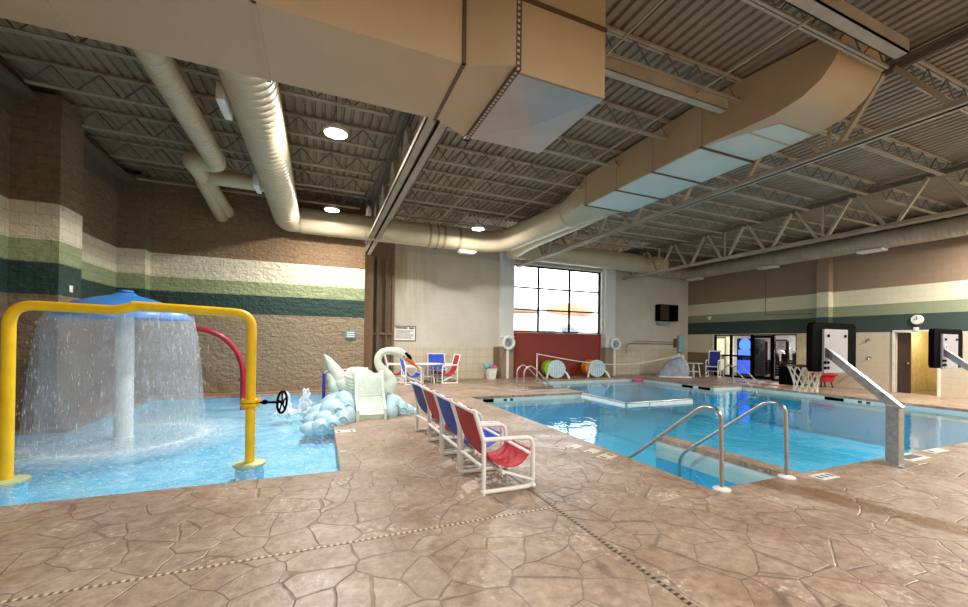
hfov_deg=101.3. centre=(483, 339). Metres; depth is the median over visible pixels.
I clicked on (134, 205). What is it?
pilaster corner
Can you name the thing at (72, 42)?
joist
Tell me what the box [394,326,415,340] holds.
sign
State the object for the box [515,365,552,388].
pool ladder
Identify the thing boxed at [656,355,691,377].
lift
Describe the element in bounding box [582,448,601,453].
depth marker
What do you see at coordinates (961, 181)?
joist
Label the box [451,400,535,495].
sling chair
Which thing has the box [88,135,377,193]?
joist
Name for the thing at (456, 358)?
sling chair
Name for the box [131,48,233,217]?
duct
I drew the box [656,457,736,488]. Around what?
step
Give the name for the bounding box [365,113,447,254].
girder
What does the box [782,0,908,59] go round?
channel
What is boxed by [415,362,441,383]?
round table
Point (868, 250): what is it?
diffuser
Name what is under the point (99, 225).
wall
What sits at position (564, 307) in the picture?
rock ledge
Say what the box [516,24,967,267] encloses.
girder
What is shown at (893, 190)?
joist
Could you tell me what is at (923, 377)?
wall
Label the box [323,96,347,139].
lamp
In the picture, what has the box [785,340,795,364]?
exercise machine
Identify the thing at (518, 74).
duct
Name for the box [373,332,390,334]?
bracket
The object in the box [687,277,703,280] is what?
diffuser
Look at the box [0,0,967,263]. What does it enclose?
ceiling
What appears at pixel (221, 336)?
pipe
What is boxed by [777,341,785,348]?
paper notice
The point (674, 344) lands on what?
hook
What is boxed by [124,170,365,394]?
brick wall
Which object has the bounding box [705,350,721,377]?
sling chair
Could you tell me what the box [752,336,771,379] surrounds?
door
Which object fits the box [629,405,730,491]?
rail
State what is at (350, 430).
depth marker
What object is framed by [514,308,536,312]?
rock ledge
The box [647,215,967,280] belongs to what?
duct
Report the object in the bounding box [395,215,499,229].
joist
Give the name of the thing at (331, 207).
lamp
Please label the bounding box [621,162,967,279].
girder
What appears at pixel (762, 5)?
joist
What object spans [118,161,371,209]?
joist
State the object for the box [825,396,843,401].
depth marker
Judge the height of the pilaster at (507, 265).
5.620 m
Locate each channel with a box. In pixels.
[605,56,727,114]
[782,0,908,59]
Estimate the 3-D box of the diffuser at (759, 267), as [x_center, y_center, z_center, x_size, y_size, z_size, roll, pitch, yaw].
[12.033,-3.042,16.799,0.360,0.080,0.700,1,0,-22]
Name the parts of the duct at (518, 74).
panel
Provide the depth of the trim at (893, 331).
13.53 m
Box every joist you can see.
[0,19,394,116]
[0,51,395,150]
[70,103,385,174]
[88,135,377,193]
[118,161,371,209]
[387,183,546,218]
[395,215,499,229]
[396,202,523,228]
[398,163,568,205]
[413,138,586,188]
[447,127,623,168]
[454,214,649,251]
[543,237,643,255]
[563,228,667,249]
[582,99,672,140]
[590,219,695,241]
[605,24,742,103]
[612,208,729,233]
[646,248,715,264]
[653,193,768,223]
[670,242,742,259]
[695,175,816,210]
[698,234,771,253]
[731,225,808,246]
[741,0,891,70]
[748,152,876,195]
[770,214,850,238]
[818,200,896,229]
[819,118,952,175]
[877,184,958,218]
[910,60,967,114]
[951,163,967,185]
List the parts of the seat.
seat, backrest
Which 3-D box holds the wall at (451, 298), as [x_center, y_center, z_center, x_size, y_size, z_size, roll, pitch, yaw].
[3.061,-1.474,18.086,17.450,6.500,0.320,1,0,-22]
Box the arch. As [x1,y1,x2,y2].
[0,301,287,503]
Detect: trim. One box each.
[391,250,394,372]
[515,262,603,333]
[711,334,808,383]
[892,330,939,395]
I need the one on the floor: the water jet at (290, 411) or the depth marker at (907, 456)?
the depth marker at (907, 456)
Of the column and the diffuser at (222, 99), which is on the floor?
the column
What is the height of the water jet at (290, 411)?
0.640 m
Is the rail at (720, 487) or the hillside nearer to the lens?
the rail at (720, 487)
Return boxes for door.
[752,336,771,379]
[897,333,911,392]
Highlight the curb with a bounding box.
[143,390,329,397]
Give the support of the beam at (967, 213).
attached to the wall at (879, 293)
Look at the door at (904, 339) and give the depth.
13.40 m
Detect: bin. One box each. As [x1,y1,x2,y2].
[486,368,496,378]
[778,366,801,384]
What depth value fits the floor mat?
15.65 m
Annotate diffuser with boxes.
[216,81,232,120]
[253,173,261,193]
[457,249,475,254]
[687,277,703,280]
[757,265,779,269]
[856,247,887,254]
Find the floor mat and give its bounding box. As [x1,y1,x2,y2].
[737,381,785,385]
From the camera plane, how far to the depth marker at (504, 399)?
11.43 m
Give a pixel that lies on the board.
(681, 339)
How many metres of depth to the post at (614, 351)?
18.87 m
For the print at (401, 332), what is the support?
attached to the sign at (401, 333)
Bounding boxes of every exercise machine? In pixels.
[764,340,784,376]
[775,339,795,375]
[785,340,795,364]
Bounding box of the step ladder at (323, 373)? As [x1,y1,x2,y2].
[316,367,367,404]
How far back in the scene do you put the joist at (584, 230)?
15.71 m
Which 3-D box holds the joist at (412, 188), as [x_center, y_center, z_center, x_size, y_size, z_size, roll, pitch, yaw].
[0.117,-4.030,11.994,6.040,0.375,0.090,1,0,-22]
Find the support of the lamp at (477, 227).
hanging from the ceiling
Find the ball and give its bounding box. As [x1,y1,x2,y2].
[483,363,489,368]
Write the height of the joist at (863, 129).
0.375 m
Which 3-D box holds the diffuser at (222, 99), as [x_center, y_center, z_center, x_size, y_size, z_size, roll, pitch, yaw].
[-3.644,-3.342,5.578,0.100,0.240,0.560,1,0,-22]
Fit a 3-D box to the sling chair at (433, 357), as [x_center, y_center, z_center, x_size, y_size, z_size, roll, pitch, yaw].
[-1.832,1.065,15.439,0.734,1.072,0.742,1,0,-12]
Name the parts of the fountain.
stem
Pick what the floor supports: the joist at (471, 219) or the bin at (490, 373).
the bin at (490, 373)
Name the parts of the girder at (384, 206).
web post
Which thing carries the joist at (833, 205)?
attached to the ceiling
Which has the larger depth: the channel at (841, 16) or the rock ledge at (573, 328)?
the rock ledge at (573, 328)
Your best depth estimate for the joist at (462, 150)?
9.24 m
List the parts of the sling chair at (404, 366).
frame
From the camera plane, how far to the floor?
3.22 m
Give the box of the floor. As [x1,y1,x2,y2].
[0,372,967,606]
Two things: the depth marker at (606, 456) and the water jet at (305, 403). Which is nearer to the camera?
the depth marker at (606, 456)
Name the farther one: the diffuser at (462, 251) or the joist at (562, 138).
the diffuser at (462, 251)
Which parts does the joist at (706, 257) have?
web rod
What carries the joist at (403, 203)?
attached to the ceiling
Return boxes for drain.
[0,507,551,603]
[411,404,696,606]
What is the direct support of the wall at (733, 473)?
attached to the swimming pool
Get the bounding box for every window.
[514,264,599,333]
[714,334,796,380]
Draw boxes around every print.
[396,327,413,338]
[904,454,922,458]
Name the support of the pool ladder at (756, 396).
on the floor
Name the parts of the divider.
panel, rail, panel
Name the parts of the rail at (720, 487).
plate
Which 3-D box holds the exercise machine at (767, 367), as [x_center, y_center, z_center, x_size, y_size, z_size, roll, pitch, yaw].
[14.667,0.928,19.870,0.790,1.820,1.047,1,0,8]
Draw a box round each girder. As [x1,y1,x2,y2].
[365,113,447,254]
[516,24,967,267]
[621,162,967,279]
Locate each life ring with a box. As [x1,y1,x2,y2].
[500,335,514,349]
[608,338,620,350]
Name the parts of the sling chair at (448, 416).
frame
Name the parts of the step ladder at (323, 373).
post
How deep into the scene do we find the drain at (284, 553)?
2.76 m
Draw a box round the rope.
[536,353,679,378]
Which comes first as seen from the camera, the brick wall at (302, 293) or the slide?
the slide
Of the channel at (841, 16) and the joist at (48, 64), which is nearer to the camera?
the channel at (841, 16)
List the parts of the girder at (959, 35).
web post, web post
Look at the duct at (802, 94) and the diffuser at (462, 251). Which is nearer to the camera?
the duct at (802, 94)
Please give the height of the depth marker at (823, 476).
0.016 m
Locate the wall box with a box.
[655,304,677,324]
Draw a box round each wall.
[0,107,123,407]
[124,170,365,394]
[365,241,687,379]
[478,379,967,484]
[688,207,967,398]
[717,335,795,371]
[899,332,936,390]
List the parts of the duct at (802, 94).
underside panel, underside panel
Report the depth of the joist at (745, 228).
14.94 m
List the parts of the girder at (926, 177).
web post, web post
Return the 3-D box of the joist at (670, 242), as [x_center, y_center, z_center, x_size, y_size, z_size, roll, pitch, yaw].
[9.883,-3.874,17.488,4.430,0.375,0.090,1,0,-22]
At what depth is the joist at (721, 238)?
16.17 m
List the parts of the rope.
post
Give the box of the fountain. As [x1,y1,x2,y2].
[47,290,190,452]
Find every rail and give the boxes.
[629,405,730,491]
[678,401,795,479]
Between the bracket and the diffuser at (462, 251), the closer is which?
the diffuser at (462, 251)
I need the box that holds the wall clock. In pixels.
[910,315,923,323]
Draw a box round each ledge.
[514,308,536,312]
[546,303,593,315]
[561,324,578,331]
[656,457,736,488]
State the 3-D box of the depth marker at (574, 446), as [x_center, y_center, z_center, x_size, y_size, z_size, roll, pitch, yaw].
[1.345,1.597,5.894,0.260,0.016,0.160,1,0,-42]
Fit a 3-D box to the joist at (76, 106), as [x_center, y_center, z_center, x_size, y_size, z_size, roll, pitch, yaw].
[-5.135,-4.117,8.369,6.000,0.375,0.090,1,0,-22]
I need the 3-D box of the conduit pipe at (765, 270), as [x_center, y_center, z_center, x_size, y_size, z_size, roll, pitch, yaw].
[12.753,-2.206,16.650,0.028,2.394,1.814,1,0,-22]
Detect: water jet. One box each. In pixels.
[272,391,298,419]
[294,388,312,417]
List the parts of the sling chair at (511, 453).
frame, frame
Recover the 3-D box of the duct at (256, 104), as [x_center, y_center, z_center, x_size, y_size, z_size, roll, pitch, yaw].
[-4.827,-3.463,7.600,2.317,0.720,8.483,1,0,-22]
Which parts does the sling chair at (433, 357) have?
frame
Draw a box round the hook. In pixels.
[626,339,676,352]
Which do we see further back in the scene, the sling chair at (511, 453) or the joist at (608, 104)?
the joist at (608, 104)
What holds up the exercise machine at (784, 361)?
on the floor
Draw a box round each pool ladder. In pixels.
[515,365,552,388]
[722,364,765,405]
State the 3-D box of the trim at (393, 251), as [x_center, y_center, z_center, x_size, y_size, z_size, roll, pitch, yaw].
[-3.485,-0.925,15.170,0.100,5.000,0.060,1,0,-22]
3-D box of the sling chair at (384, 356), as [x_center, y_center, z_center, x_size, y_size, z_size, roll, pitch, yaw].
[-3.325,1.041,14.538,0.742,1.072,0.733,1,0,-18]
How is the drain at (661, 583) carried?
on the floor
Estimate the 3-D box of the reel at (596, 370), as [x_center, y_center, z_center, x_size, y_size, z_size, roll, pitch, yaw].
[5.058,1.318,18.040,1.091,0.812,0.982,1,0,-4]
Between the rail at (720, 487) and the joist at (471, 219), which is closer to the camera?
the rail at (720, 487)
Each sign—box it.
[345,330,355,337]
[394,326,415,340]
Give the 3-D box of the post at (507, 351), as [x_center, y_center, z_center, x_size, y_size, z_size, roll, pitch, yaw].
[0.990,1.042,16.732,0.110,1.200,0.040,1,0,-22]
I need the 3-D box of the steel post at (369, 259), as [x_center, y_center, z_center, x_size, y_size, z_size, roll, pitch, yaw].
[-4.298,-0.768,14.682,0.330,4.660,0.320,1,0,-22]
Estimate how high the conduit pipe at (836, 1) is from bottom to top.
0.032 m
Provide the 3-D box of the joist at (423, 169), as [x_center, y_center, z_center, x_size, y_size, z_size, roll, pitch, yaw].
[0.630,-4.029,10.756,6.040,0.375,0.090,1,0,-22]
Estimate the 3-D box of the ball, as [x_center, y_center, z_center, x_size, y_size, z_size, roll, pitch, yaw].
[0.115,1.088,16.283,0.280,0.280,0.280,1,0,-22]
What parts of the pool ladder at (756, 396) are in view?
rail, rail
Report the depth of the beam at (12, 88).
8.40 m
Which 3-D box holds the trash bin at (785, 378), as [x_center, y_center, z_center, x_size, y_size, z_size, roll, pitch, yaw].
[12.102,1.425,15.684,0.560,0.720,0.560,1,0,-22]
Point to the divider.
(607, 401)
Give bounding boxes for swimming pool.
[500,382,967,471]
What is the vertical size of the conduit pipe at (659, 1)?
0.032 m
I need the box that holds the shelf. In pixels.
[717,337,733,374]
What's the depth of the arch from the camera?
4.63 m
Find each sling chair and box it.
[383,355,403,382]
[399,358,421,385]
[410,380,462,437]
[420,385,479,452]
[427,353,446,380]
[433,391,503,470]
[436,354,460,383]
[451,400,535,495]
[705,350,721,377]
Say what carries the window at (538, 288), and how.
in the wall at (451, 298)
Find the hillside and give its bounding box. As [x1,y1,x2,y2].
[514,306,596,333]
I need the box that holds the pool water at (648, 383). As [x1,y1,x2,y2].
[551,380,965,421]
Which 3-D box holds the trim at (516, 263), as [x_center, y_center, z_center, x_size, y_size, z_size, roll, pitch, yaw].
[3.372,-1.805,18.171,4.880,3.030,0.400,1,0,-22]
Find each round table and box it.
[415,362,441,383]
[687,362,702,376]
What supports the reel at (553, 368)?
on the floor
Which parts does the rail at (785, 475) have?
plate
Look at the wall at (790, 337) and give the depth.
22.02 m
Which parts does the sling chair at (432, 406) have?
frame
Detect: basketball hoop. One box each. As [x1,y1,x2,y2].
[787,322,913,468]
[928,328,967,370]
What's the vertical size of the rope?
1.080 m
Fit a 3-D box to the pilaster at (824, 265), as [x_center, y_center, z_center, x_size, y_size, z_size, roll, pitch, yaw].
[13.183,-2.053,15.333,0.290,3.700,0.390,1,0,-22]
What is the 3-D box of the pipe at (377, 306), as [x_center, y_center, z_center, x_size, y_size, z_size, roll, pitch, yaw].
[-3.991,-0.733,14.842,0.146,4.600,0.150,1,0,-22]
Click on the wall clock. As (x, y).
(916, 319)
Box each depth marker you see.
[335,429,355,432]
[483,399,493,401]
[503,398,513,401]
[566,444,583,448]
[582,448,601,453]
[595,453,616,459]
[809,472,839,479]
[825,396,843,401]
[854,400,874,405]
[904,453,930,460]
[922,448,949,452]
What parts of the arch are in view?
foot plate, foot plate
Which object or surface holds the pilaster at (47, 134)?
attached to the wall at (99, 225)
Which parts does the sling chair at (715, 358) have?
frame, frame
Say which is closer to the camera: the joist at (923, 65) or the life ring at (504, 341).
the joist at (923, 65)
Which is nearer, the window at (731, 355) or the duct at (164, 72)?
the duct at (164, 72)
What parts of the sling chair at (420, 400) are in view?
frame, frame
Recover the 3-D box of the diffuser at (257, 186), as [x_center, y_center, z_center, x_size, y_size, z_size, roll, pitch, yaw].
[-4.868,-3.345,8.534,0.100,0.240,0.560,1,0,-22]
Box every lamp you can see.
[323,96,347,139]
[324,180,339,212]
[472,202,483,230]
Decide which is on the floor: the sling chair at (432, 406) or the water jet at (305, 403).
the sling chair at (432, 406)
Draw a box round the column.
[493,347,498,377]
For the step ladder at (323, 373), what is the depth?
8.88 m
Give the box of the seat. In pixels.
[811,372,837,387]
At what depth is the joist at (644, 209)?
13.23 m
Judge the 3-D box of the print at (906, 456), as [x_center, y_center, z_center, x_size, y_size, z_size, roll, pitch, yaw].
[5.999,1.651,5.581,0.380,0.002,0.120,1,0,-22]
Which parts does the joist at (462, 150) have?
web rod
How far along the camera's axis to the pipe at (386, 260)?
14.92 m
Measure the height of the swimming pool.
1.190 m
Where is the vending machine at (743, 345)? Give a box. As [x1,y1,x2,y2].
[737,339,764,376]
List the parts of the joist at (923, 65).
web rod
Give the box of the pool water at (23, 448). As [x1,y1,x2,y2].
[0,395,337,503]
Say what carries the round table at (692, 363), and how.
on the floor
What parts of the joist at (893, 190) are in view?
web rod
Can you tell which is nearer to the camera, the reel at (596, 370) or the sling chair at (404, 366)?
the sling chair at (404, 366)
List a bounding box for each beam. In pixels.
[0,63,134,192]
[688,213,967,268]
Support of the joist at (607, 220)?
attached to the ceiling
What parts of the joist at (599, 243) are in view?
web rod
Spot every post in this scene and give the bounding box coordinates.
[364,255,373,370]
[506,350,508,377]
[613,350,615,375]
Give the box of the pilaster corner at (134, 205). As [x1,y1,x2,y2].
[115,174,151,396]
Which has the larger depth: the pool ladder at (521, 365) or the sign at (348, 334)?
the pool ladder at (521, 365)
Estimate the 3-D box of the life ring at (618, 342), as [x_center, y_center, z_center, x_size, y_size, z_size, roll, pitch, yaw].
[6.224,0.221,18.826,0.668,0.616,0.174,1,0,-22]
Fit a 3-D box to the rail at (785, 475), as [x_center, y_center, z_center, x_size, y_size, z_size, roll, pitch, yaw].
[3.291,1.482,5.331,0.180,1.473,1.612,1,0,-22]
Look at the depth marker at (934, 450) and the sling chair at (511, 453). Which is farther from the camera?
the depth marker at (934, 450)
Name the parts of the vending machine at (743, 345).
panel, panel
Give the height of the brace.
0.750 m
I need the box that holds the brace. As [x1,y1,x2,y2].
[403,209,438,251]
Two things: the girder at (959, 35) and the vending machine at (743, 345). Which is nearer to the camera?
the girder at (959, 35)
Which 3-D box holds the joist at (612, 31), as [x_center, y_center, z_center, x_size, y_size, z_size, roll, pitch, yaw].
[2.681,-4.025,5.804,6.040,0.375,0.090,1,0,-22]
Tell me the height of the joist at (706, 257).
0.375 m
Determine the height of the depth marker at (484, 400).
0.090 m
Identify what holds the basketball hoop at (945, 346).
on the floor
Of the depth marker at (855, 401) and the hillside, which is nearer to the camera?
the depth marker at (855, 401)
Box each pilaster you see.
[7,91,83,428]
[499,251,514,377]
[601,269,615,375]
[817,257,832,322]
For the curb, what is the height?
0.030 m
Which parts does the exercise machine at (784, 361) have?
backrest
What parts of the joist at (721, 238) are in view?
web rod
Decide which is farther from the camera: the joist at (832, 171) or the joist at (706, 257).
the joist at (706, 257)
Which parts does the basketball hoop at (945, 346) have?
plate, arm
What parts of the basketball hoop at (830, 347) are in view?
plate, arm, post, plate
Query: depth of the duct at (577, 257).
16.65 m
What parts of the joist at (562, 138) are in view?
web rod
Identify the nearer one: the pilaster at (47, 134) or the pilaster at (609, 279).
the pilaster at (47, 134)
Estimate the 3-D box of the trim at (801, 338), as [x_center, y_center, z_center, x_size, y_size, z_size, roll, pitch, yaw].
[12.220,0.784,17.880,0.060,2.025,4.270,1,0,-22]
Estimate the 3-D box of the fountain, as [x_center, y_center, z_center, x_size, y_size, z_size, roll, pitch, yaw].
[-5.851,0.503,6.453,1.720,2.600,1.720,1,0,-22]
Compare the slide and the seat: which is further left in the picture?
the slide
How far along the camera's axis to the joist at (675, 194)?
12.02 m
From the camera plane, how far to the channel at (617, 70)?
5.82 m
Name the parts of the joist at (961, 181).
web rod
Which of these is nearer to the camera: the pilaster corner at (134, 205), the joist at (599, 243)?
the pilaster corner at (134, 205)
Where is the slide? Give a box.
[299,347,420,434]
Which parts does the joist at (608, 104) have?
web rod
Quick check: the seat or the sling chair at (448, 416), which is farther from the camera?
the seat
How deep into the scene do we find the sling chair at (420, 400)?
6.53 m
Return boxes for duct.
[0,0,606,152]
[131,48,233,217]
[195,68,300,232]
[301,202,573,254]
[506,214,668,274]
[559,30,884,226]
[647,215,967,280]
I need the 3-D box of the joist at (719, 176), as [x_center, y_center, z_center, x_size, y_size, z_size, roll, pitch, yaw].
[7.166,-3.943,10.562,5.490,0.375,0.090,1,0,-22]
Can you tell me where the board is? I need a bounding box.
[678,336,684,351]
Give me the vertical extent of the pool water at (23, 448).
0.001 m
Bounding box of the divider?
[581,393,692,414]
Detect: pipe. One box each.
[191,326,245,409]
[375,258,379,372]
[384,259,387,364]
[439,0,663,220]
[490,0,840,227]
[765,270,811,314]
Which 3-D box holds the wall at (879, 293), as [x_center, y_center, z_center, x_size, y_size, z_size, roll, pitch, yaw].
[14.858,-1.347,11.941,0.250,6.500,20.700,1,0,-22]
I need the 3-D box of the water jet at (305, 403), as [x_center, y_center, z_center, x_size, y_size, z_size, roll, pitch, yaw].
[-3.991,1.434,8.905,0.506,0.704,0.434,1,0,35]
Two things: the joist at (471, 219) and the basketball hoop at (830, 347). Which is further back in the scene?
the joist at (471, 219)
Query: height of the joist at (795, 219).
0.375 m
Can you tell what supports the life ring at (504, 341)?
attached to the pilaster at (507, 265)
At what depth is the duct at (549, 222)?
12.31 m

